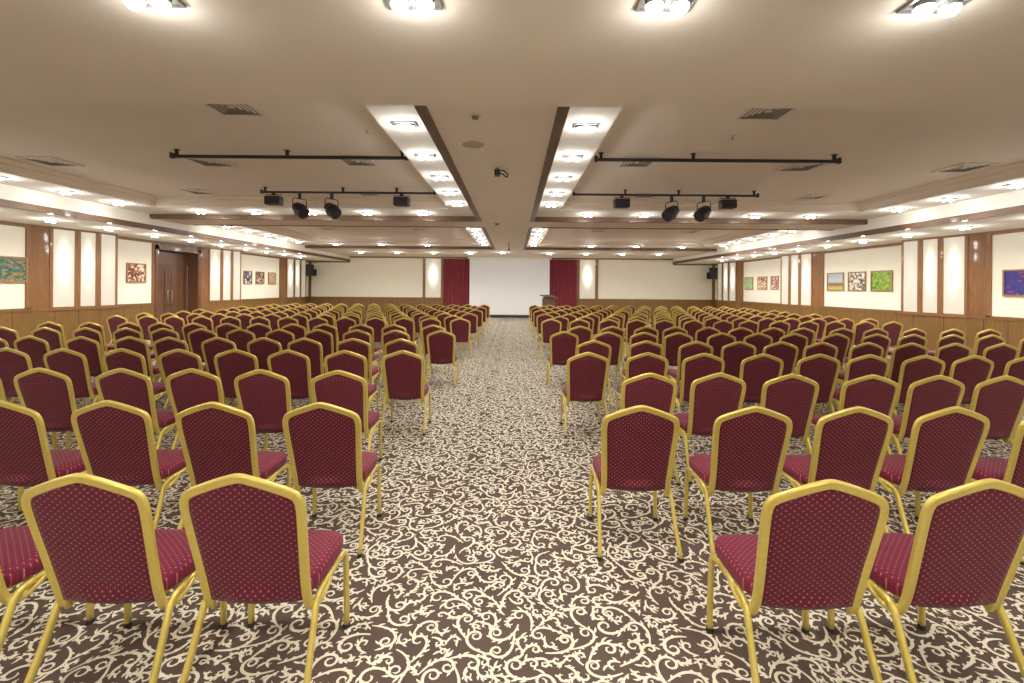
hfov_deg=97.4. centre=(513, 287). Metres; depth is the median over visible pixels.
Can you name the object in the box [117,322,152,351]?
banquet chair
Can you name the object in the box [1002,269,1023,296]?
framed picture
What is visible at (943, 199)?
recessed light
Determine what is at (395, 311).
banquet chair
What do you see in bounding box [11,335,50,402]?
banquet chair
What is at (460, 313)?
banquet chair
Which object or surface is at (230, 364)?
banquet chair
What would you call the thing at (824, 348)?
banquet chair
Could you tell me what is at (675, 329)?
banquet chair
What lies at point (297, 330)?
banquet chair
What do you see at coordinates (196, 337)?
banquet chair
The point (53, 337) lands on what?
banquet chair
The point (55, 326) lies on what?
banquet chair
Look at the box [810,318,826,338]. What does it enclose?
banquet chair
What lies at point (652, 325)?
banquet chair
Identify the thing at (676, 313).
banquet chair
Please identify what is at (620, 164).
ceiling vent
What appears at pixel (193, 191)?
ceiling vent
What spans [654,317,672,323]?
banquet chair
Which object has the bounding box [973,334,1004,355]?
banquet chair
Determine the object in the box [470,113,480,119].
smoke detector
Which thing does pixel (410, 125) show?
recessed light
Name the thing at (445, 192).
recessed light
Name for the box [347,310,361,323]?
banquet chair
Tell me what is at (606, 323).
banquet chair
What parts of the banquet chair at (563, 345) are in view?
leg, backrest frame, backrest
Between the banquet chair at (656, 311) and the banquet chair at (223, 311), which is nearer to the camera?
the banquet chair at (223, 311)
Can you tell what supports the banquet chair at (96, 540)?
on the floor
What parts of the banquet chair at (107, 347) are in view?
backrest, seat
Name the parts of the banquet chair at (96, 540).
leg, backrest, backrest frame, leg, leg, seat, seat frame, leg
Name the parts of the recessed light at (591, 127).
bulb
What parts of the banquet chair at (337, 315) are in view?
backrest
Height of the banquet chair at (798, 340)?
0.942 m
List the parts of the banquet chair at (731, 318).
backrest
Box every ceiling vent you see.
[15,156,83,166]
[180,189,216,194]
[183,158,237,166]
[201,104,268,116]
[319,228,336,229]
[337,159,380,166]
[353,191,381,195]
[615,157,659,167]
[631,193,658,197]
[680,231,697,232]
[732,108,796,120]
[774,163,828,171]
[796,194,831,199]
[931,163,998,172]
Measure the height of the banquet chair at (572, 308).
0.942 m
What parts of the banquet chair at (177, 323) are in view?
backrest frame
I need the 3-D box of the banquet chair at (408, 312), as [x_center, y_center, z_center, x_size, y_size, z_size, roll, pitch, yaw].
[-3.266,1.152,14.861,0.520,0.942,0.546,0,0,-1]
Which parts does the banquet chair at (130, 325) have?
backrest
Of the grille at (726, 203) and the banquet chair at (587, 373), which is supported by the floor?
the banquet chair at (587, 373)
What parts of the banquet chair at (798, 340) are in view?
backrest frame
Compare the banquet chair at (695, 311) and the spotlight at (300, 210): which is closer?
the spotlight at (300, 210)
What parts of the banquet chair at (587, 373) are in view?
leg, seat, leg, backrest frame, backrest, leg, leg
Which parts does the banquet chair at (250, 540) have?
leg, backrest, leg, backrest frame, leg, seat, seat frame, leg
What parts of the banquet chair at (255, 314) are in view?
backrest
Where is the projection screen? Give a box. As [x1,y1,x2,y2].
[467,257,552,317]
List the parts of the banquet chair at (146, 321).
backrest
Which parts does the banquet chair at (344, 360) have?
backrest, leg, seat, leg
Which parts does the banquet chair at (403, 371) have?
leg, leg, backrest, backrest frame, leg, seat, leg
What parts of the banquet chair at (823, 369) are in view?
backrest, backrest frame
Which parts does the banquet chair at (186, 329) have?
backrest frame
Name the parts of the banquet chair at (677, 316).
backrest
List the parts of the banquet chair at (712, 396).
seat, leg, backrest frame, backrest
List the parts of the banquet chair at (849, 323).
backrest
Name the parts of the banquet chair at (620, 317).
backrest frame, backrest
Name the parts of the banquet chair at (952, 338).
backrest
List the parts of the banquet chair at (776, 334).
backrest frame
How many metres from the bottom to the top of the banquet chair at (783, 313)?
0.942 m
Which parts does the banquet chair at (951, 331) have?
seat, backrest frame, backrest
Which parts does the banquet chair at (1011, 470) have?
seat, backrest frame, backrest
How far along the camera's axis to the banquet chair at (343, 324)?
10.40 m
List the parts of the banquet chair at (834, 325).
backrest frame, backrest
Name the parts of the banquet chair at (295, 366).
backrest frame, backrest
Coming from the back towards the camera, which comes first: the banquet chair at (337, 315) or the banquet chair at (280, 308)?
the banquet chair at (280, 308)
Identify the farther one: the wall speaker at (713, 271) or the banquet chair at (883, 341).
the wall speaker at (713, 271)
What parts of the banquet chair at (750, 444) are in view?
leg, seat frame, seat, leg, backrest frame, leg, backrest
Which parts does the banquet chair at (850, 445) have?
seat frame, seat, backrest frame, backrest, leg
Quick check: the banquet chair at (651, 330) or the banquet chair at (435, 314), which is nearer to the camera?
the banquet chair at (651, 330)
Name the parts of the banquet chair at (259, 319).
backrest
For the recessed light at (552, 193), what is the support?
in the ceiling
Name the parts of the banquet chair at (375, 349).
backrest, backrest frame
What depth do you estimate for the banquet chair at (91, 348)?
6.18 m
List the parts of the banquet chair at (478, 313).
backrest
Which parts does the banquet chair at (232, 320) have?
backrest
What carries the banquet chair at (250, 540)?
on the floor
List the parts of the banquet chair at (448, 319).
backrest, backrest frame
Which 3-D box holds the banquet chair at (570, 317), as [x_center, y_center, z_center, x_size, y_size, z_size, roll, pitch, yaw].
[1.504,1.190,12.753,0.520,0.942,0.546,0,0,-1]
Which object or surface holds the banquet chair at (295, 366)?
on the floor
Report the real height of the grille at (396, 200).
0.140 m
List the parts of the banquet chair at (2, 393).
backrest frame, leg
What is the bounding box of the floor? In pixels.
[0,316,1023,682]
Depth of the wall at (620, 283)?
25.00 m
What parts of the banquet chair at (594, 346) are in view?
backrest frame, backrest, leg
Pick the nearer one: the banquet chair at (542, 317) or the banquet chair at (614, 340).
the banquet chair at (614, 340)
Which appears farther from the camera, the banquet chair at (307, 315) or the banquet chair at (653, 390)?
the banquet chair at (307, 315)
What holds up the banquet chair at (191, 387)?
on the floor
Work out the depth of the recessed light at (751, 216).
10.75 m
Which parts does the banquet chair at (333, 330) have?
backrest frame, backrest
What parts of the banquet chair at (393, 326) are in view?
backrest frame, backrest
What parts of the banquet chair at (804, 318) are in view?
backrest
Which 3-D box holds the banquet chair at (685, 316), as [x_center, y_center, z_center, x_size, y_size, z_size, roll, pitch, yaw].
[4.824,1.217,12.760,0.520,0.942,0.546,0,0,1]
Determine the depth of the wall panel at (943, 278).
11.40 m
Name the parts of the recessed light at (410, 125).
bulb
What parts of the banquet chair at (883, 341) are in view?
backrest frame, backrest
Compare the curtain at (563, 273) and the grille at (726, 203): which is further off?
the curtain at (563, 273)
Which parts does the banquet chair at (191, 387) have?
leg, backrest, backrest frame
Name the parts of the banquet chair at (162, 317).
backrest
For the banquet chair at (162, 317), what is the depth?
11.48 m
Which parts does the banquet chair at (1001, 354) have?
backrest frame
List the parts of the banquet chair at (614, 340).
backrest, leg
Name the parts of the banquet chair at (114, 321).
backrest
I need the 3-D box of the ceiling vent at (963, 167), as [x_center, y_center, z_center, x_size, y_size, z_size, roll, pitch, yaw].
[7.065,-1.877,7.070,0.540,0.015,0.540,0,0,0]
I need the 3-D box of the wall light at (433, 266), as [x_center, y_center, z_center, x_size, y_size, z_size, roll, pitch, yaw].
[-4.482,-0.536,24.983,0.853,2.150,0.032,0,0,0]
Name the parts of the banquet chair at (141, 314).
backrest frame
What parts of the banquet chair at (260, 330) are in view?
backrest frame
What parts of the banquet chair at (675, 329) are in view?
backrest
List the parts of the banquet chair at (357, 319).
backrest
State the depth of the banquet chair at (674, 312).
15.64 m
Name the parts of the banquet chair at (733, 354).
backrest frame, backrest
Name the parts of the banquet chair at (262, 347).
backrest frame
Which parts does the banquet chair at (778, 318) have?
backrest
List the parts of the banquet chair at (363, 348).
backrest, backrest frame, seat, leg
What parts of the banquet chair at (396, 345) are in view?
backrest, backrest frame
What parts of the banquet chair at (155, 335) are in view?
backrest, backrest frame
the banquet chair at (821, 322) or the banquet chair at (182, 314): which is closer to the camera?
the banquet chair at (821, 322)
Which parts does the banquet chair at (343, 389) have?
backrest, backrest frame, leg, seat, leg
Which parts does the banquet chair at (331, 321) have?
backrest frame, backrest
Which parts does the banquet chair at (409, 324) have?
backrest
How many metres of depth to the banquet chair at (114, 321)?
10.41 m
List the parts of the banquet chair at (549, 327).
backrest, backrest frame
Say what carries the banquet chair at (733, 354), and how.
on the floor
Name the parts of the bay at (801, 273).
panel, light panel, rail, panel, light panel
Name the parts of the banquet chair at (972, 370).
backrest frame, backrest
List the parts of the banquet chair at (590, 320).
backrest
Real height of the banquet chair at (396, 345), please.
0.942 m
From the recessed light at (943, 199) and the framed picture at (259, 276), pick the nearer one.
the recessed light at (943, 199)
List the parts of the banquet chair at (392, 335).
backrest frame, backrest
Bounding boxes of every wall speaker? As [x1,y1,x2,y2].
[306,264,316,275]
[707,267,717,278]
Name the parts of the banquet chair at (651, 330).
backrest frame, backrest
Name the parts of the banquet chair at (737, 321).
backrest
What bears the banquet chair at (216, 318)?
on the floor
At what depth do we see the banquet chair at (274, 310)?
14.59 m
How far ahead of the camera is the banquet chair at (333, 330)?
8.53 m
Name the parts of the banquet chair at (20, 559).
leg, seat, backrest frame, seat frame, leg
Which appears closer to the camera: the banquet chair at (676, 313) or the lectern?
the banquet chair at (676, 313)
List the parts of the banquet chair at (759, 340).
backrest frame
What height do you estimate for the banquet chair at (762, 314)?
0.942 m
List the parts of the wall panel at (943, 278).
panel, light panel, rail, panel, light panel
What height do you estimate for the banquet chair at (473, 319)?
0.942 m
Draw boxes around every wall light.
[425,259,440,296]
[580,260,594,298]
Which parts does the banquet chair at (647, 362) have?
leg, backrest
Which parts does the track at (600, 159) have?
rail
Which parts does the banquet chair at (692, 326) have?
backrest frame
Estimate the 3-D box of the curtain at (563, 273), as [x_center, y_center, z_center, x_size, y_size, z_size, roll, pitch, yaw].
[2.661,0.031,24.900,1.656,3.170,0.129,0,0,0]
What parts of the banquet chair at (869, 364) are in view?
leg, seat, backrest frame, backrest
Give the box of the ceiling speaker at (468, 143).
[461,140,485,147]
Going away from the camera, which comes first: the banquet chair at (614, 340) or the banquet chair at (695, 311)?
the banquet chair at (614, 340)
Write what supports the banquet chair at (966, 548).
on the floor
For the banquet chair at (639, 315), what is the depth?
12.53 m
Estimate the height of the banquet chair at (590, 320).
0.942 m
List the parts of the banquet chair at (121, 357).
backrest, seat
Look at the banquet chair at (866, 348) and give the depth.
6.19 m
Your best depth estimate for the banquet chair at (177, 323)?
10.40 m
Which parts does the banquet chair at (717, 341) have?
backrest frame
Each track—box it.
[169,149,408,160]
[260,187,435,194]
[573,190,758,197]
[594,152,841,163]
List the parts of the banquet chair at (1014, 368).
backrest frame, backrest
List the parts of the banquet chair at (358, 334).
backrest, backrest frame, seat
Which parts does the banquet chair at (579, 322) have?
backrest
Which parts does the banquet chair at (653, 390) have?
backrest frame, backrest, leg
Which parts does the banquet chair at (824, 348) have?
backrest frame, backrest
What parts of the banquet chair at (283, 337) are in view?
backrest frame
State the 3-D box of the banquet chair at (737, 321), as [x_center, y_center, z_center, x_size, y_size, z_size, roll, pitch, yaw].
[5.808,1.225,11.725,0.520,0.942,0.546,0,0,1]
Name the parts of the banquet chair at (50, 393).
backrest frame, backrest, leg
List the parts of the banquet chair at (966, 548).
leg, seat frame, seat, leg, leg, backrest frame, backrest, leg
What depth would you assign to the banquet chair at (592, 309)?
16.69 m
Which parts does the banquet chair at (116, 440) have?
backrest, backrest frame, leg, seat, seat frame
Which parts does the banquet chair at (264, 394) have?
backrest, backrest frame, leg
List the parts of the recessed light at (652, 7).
bulb, bulb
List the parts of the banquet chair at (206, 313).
backrest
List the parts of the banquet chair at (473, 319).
backrest, backrest frame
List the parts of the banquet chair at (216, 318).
backrest, backrest frame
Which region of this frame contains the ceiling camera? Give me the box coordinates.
[494,167,507,177]
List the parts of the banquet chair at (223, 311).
backrest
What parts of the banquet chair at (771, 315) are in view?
backrest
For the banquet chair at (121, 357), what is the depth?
5.03 m
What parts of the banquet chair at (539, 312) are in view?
backrest frame, backrest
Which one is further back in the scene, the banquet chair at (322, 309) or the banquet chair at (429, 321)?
the banquet chair at (322, 309)
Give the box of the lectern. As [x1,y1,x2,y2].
[540,291,557,306]
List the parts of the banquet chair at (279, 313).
backrest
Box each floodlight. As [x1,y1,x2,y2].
[264,193,282,205]
[393,194,409,206]
[613,196,629,208]
[718,197,736,208]
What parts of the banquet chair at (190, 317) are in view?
backrest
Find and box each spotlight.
[292,193,309,218]
[324,193,341,218]
[662,196,679,221]
[694,196,711,221]
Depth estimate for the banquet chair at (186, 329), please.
8.51 m
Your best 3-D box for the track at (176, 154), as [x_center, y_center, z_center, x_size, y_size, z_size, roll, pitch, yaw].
[-3.217,-1.905,6.450,3.408,0.129,0.060,0,0,0]
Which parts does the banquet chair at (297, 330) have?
backrest frame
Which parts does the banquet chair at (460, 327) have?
backrest, backrest frame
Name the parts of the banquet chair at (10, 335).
backrest frame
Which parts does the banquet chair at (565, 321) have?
backrest frame, backrest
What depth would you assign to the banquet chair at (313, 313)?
13.56 m
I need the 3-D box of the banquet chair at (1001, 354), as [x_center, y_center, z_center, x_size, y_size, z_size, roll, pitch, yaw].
[6.698,1.232,6.422,0.520,0.942,0.546,0,0,0]
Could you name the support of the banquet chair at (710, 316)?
on the floor
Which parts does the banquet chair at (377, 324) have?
backrest frame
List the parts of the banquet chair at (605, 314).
backrest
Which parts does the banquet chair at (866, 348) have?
seat, backrest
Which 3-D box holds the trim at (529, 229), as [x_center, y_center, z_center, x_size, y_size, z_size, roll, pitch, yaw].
[4.618,-1.680,16.050,8.432,0.117,7.300,0,0,0]
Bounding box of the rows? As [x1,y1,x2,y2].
[270,303,747,327]
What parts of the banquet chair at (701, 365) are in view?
seat, leg, backrest frame, backrest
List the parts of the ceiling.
panel, panel, panel, panel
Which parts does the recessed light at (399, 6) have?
bulb, bulb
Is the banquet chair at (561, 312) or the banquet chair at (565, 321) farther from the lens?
the banquet chair at (561, 312)
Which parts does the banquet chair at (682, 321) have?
backrest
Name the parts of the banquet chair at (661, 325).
backrest frame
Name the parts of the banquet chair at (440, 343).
leg, backrest, backrest frame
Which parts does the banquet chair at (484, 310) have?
backrest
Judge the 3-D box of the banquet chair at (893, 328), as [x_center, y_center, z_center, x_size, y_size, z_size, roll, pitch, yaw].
[8.762,1.248,10.650,0.520,0.942,0.546,0,0,-1]
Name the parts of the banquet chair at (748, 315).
backrest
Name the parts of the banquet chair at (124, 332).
backrest, seat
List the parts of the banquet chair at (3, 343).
backrest frame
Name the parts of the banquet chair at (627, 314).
backrest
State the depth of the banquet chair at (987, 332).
8.52 m
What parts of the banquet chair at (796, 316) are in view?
backrest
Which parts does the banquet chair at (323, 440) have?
leg, backrest, backrest frame, leg, seat, seat frame, leg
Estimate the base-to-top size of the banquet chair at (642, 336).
0.942 m
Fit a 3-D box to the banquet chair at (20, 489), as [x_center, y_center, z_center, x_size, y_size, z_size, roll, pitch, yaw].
[-3.776,1.151,3.006,0.528,0.948,0.545,0,0,0]
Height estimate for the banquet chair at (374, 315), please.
0.942 m
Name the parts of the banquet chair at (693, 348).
seat, backrest frame, backrest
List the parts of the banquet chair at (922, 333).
backrest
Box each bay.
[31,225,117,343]
[201,247,241,313]
[281,257,305,305]
[716,261,741,309]
[780,252,821,316]
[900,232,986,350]
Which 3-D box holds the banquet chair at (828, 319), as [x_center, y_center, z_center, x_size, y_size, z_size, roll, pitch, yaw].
[8.771,1.248,12.759,0.520,0.942,0.546,0,0,0]
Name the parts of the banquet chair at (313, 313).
backrest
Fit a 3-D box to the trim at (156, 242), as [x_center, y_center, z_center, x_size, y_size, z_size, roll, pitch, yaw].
[-11.364,-1.425,15.250,0.050,0.119,2.060,0,0,0]
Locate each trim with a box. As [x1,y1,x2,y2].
[0,199,349,260]
[149,105,481,221]
[155,241,200,249]
[195,225,495,249]
[523,227,831,250]
[530,107,867,224]
[673,205,1023,263]
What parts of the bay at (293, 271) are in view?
light panel, panel, light panel, panel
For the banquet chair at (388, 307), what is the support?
on the floor
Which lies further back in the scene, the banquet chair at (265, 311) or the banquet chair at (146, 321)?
the banquet chair at (265, 311)
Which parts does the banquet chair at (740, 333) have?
backrest frame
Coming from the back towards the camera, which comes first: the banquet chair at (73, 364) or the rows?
the rows
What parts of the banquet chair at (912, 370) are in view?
backrest frame, backrest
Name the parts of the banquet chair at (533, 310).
backrest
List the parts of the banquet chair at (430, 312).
backrest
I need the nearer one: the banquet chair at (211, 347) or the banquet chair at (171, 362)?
the banquet chair at (171, 362)
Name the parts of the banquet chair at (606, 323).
backrest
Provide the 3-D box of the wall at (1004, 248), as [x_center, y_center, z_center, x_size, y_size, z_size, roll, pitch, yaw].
[11.196,0.220,10.600,0.245,3.050,29.200,0,0,0]
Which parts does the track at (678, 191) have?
rail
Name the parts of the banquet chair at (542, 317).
backrest frame, backrest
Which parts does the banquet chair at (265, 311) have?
backrest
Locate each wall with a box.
[0,220,308,337]
[309,256,713,318]
[714,228,1023,347]
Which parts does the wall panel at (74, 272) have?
light panel, panel, rail, light panel, panel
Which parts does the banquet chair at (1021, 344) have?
backrest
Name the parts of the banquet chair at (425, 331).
backrest frame, backrest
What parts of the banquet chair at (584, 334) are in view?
backrest frame, backrest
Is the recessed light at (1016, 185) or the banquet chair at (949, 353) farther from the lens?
the recessed light at (1016, 185)
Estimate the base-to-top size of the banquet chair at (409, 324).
0.942 m
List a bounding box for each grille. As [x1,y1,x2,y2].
[264,196,277,202]
[393,197,407,204]
[616,199,629,205]
[714,268,717,278]
[723,200,736,206]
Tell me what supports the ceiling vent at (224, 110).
in the ceiling
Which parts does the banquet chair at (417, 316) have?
backrest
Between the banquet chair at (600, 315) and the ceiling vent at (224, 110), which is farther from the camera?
the banquet chair at (600, 315)
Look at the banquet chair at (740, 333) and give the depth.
8.49 m
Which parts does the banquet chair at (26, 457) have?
backrest, backrest frame, seat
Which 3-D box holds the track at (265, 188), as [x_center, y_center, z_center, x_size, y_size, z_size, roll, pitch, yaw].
[-3.263,-1.907,8.860,3.446,0.127,0.060,0,0,0]
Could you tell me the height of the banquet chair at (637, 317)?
0.942 m
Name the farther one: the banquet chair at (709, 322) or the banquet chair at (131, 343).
the banquet chair at (709, 322)
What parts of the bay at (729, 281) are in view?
panel, light panel, panel, light panel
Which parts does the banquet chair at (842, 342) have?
backrest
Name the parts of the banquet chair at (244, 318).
backrest frame, backrest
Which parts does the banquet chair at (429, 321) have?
backrest frame, backrest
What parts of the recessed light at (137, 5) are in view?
bulb, bulb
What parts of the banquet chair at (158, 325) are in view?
backrest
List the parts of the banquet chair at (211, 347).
backrest, backrest frame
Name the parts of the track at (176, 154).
rail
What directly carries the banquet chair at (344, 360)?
on the floor
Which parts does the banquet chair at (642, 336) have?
backrest frame, backrest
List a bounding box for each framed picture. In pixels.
[0,256,27,282]
[126,263,145,282]
[243,271,251,283]
[255,271,263,283]
[268,272,275,283]
[744,277,752,289]
[757,276,766,289]
[770,276,778,289]
[827,272,843,290]
[848,271,866,290]
[870,270,892,290]
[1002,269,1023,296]
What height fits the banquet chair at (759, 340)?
0.942 m
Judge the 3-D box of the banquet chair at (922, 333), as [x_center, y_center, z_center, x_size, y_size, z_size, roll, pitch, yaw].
[7.588,1.239,8.766,0.520,0.942,0.546,0,0,-1]
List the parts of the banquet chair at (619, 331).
backrest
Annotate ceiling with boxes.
[0,0,1023,263]
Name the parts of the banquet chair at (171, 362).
leg, backrest frame, backrest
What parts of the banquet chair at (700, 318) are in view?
backrest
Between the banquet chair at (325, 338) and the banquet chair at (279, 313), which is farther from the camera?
the banquet chair at (279, 313)
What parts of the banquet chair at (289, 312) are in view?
backrest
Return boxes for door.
[155,244,200,321]
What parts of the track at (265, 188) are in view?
rail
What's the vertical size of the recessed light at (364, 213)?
0.059 m
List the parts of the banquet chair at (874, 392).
leg, seat, backrest frame, backrest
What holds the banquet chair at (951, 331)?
on the floor
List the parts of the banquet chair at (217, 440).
leg, backrest, backrest frame, seat, seat frame, leg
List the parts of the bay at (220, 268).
light panel, panel, rail, light panel, panel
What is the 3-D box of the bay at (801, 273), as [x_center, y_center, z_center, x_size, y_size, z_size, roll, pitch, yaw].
[10.921,0.218,17.215,0.395,3.049,2.070,0,0,0]
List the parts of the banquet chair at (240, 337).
backrest frame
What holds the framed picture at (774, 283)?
attached to the wall at (1004, 248)
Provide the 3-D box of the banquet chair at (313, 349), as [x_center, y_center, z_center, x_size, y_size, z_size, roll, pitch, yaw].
[-2.878,1.155,6.419,0.520,0.942,0.546,0,0,0]
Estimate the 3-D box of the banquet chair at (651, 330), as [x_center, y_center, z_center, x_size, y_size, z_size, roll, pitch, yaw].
[2.498,1.198,8.758,0.520,0.942,0.546,0,0,-1]
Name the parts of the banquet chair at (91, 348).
backrest frame, backrest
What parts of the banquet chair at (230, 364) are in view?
backrest, backrest frame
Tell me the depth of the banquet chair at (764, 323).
11.47 m
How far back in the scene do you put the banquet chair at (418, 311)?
13.54 m
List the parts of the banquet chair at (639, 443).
leg, seat frame, seat, leg, backrest frame, backrest, leg, leg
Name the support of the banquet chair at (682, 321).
on the floor
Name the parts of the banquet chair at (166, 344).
backrest frame, backrest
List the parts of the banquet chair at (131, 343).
backrest, seat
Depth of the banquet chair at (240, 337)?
7.43 m
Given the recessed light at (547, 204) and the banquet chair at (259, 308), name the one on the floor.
the banquet chair at (259, 308)
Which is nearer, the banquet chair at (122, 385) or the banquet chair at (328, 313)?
the banquet chair at (122, 385)
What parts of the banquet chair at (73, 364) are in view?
backrest, seat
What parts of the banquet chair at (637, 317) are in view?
backrest frame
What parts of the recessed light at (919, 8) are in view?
bulb, bulb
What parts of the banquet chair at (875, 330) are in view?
backrest frame, backrest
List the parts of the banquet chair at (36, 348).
backrest, backrest frame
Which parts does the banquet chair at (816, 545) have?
leg, seat frame, seat, leg, leg, backrest frame, backrest, leg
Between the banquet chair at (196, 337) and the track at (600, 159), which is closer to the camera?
the track at (600, 159)
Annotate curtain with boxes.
[443,259,469,306]
[549,260,576,306]
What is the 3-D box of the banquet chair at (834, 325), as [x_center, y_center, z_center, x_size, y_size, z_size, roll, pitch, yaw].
[7.458,1.238,10.687,0.520,0.942,0.546,0,0,-1]
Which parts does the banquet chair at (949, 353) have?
backrest frame, backrest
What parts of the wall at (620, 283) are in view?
panel frame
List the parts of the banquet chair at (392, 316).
backrest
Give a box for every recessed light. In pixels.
[42,219,59,222]
[55,190,76,194]
[109,202,127,205]
[123,0,186,10]
[249,211,263,213]
[361,212,373,214]
[384,0,442,12]
[390,121,417,129]
[414,153,435,159]
[417,212,428,215]
[430,175,448,179]
[442,191,457,194]
[545,203,557,206]
[549,192,563,195]
[554,176,571,180]
[562,154,583,160]
[573,123,599,131]
[635,0,696,14]
[637,214,649,216]
[748,215,761,217]
[803,215,815,218]
[888,208,905,211]
[896,0,971,17]
[900,234,914,236]
[937,198,957,201]
[957,226,974,229]
[1002,183,1023,187]
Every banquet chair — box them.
[0,327,19,348]
[0,338,9,401]
[0,347,32,399]
[0,379,56,449]
[0,400,86,489]
[0,526,94,652]
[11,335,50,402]
[14,367,79,449]
[18,487,23,514]
[21,473,227,682]
[31,327,63,350]
[37,321,65,347]
[43,348,99,406]
[65,336,105,401]
[71,400,187,528]
[73,327,107,356]
[78,322,114,351]
[95,368,175,448]
[102,348,166,400]
[106,315,127,343]
[113,328,155,361]
[114,336,160,381]
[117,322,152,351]
[136,312,153,343]
[138,315,158,351]
[148,322,173,350]
[150,328,179,379]
[153,337,206,381]
[154,349,227,433]
[160,313,177,322]
[164,316,184,339]
[166,368,223,448]
[175,311,191,324]
[175,402,290,528]
[179,473,349,682]
[182,323,206,351]
[186,313,204,323]
[187,328,216,362]
[192,309,204,313]
[192,316,213,331]
[199,311,214,317]
[201,337,236,404]
[210,313,227,332]
[214,349,258,433]
[215,323,238,338]
[216,309,229,314]
[220,316,241,328]
[225,311,240,316]
[226,307,239,311]
[226,328,255,351]
[234,369,291,481]
[235,313,253,329]
[238,309,251,313]
[246,323,271,338]
[247,307,258,311]
[247,337,281,370]
[248,311,264,317]
[249,316,270,326]
[255,306,266,310]
[259,309,273,314]
[263,314,280,330]
[263,349,312,434]
[265,329,294,349]
[267,308,279,312]
[273,311,288,317]
[275,306,285,310]
[277,317,298,328]
[281,309,295,316]
[281,323,305,339]
[282,402,381,557]
[287,338,324,377]
[290,314,308,332]
[294,311,311,319]
[295,306,305,311]
[303,310,317,317]
[304,329,333,362]
[307,317,327,330]
[308,308,320,314]
[310,370,382,481]
[312,324,337,365]
[314,306,324,312]
[317,314,340,341]
[318,312,335,326]
[324,350,378,412]
[325,310,339,319]
[329,308,341,317]
[335,317,355,342]
[336,338,379,406]
[342,312,359,316]
[342,314,360,324]
[342,329,378,382]
[346,308,364,324]
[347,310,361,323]
[348,307,365,322]
[348,324,380,368]
[365,317,385,341]
[366,314,384,319]
[367,310,386,325]
[367,312,383,316]
[378,350,430,435]
[380,324,406,373]
[380,330,409,386]
[381,339,425,406]
[385,306,396,321]
[387,309,399,324]
[389,310,403,324]
[390,312,406,324]
[393,315,411,323]
[394,317,418,347]
[403,306,410,314]
[406,309,417,317]
[411,310,426,319]
[412,312,427,343]
[419,315,436,348]
[420,318,440,355]
[421,324,449,373]
[426,330,457,386]
[427,309,439,315]
[433,311,448,316]
[436,313,450,327]
[444,315,463,351]
[448,309,459,314]
[450,318,471,357]
[455,311,470,336]
[460,313,478,346]
[468,309,483,335]
[475,307,486,330]
[530,307,542,331]
[532,310,547,338]
[535,313,553,344]
[539,319,561,358]
[540,308,553,334]
[546,311,559,316]
[546,331,578,387]
[549,316,568,352]
[555,310,566,315]
[560,352,608,437]
[562,314,576,329]
[563,308,572,313]
[564,326,592,374]
[568,307,578,311]
[569,312,582,317]
[569,319,589,328]
[575,340,612,408]
[576,310,587,315]
[576,316,593,339]
[586,314,599,334]
[588,307,597,312]
[588,405,683,562]
[590,312,602,321]
[593,310,607,338]
[593,331,622,382]
[598,319,618,333]
[599,309,610,315]
[600,326,624,370]
[602,316,619,327]
[608,314,624,347]
[610,312,624,329]
[616,352,668,411]
[618,310,629,332]
[620,340,662,385]
[620,373,679,485]
[622,332,657,379]
[623,316,646,351]
[624,319,646,356]
[627,326,658,356]
[631,312,646,317]
[632,314,647,324]
[639,308,650,324]
[649,309,666,326]
[651,311,669,326]
[652,312,669,327]
[654,314,671,321]
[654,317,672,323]
[654,320,674,343]
[662,326,687,346]
[663,332,692,365]
[667,341,712,408]
[673,309,685,322]
[674,311,688,323]
[674,373,745,484]
[675,313,688,326]
[675,353,724,437]
[678,315,695,326]
[679,317,697,327]
[683,320,703,340]
[683,406,792,554]
[691,309,701,315]
[694,311,706,319]
[695,327,720,342]
[698,313,711,322]
[703,315,719,323]
[704,317,720,327]
[706,332,735,357]
[706,479,888,682]
[711,310,721,315]
[713,320,733,333]
[716,311,727,317]
[720,313,733,319]
[721,341,756,405]
[726,315,739,321]
[728,327,753,341]
[730,310,741,314]
[732,317,748,328]
[736,311,747,316]
[738,320,758,333]
[739,353,783,406]
[741,313,754,318]
[743,333,772,354]
[749,310,760,314]
[749,315,763,322]
[757,312,769,316]
[758,318,775,332]
[760,327,784,343]
[760,374,818,454]
[763,313,777,318]
[763,341,798,375]
[768,310,780,314]
[769,320,789,335]
[773,315,788,320]
[778,312,789,315]
[779,333,807,366]
[782,406,893,532]
[783,318,800,333]
[786,313,801,318]
[790,327,814,345]
[794,342,837,408]
[795,354,840,438]
[798,315,814,322]
[798,321,818,343]
[806,374,899,486]
[808,314,822,317]
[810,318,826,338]
[815,321,845,342]
[818,354,889,414]
[821,316,837,322]
[821,333,849,369]
[826,478,1023,682]
[829,328,854,357]
[837,342,883,384]
[838,318,854,330]
[841,334,890,369]
[844,328,888,368]
[852,321,875,346]
[860,318,878,327]
[878,406,989,533]
[882,321,902,346]
[886,334,926,361]
[887,328,926,356]
[887,343,927,382]
[890,375,964,454]
[893,355,944,439]
[928,329,964,356]
[934,334,965,356]
[935,343,971,406]
[949,355,997,439]
[964,357,1023,438]
[969,375,1023,445]
[970,420,1023,565]
[971,329,1001,354]
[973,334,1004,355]
[982,343,1018,378]
[1017,339,1023,357]
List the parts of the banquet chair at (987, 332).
backrest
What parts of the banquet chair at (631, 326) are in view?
backrest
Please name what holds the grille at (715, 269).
attached to the wall speaker at (713, 271)
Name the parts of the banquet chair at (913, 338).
backrest frame, backrest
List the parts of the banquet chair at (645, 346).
backrest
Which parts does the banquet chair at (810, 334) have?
backrest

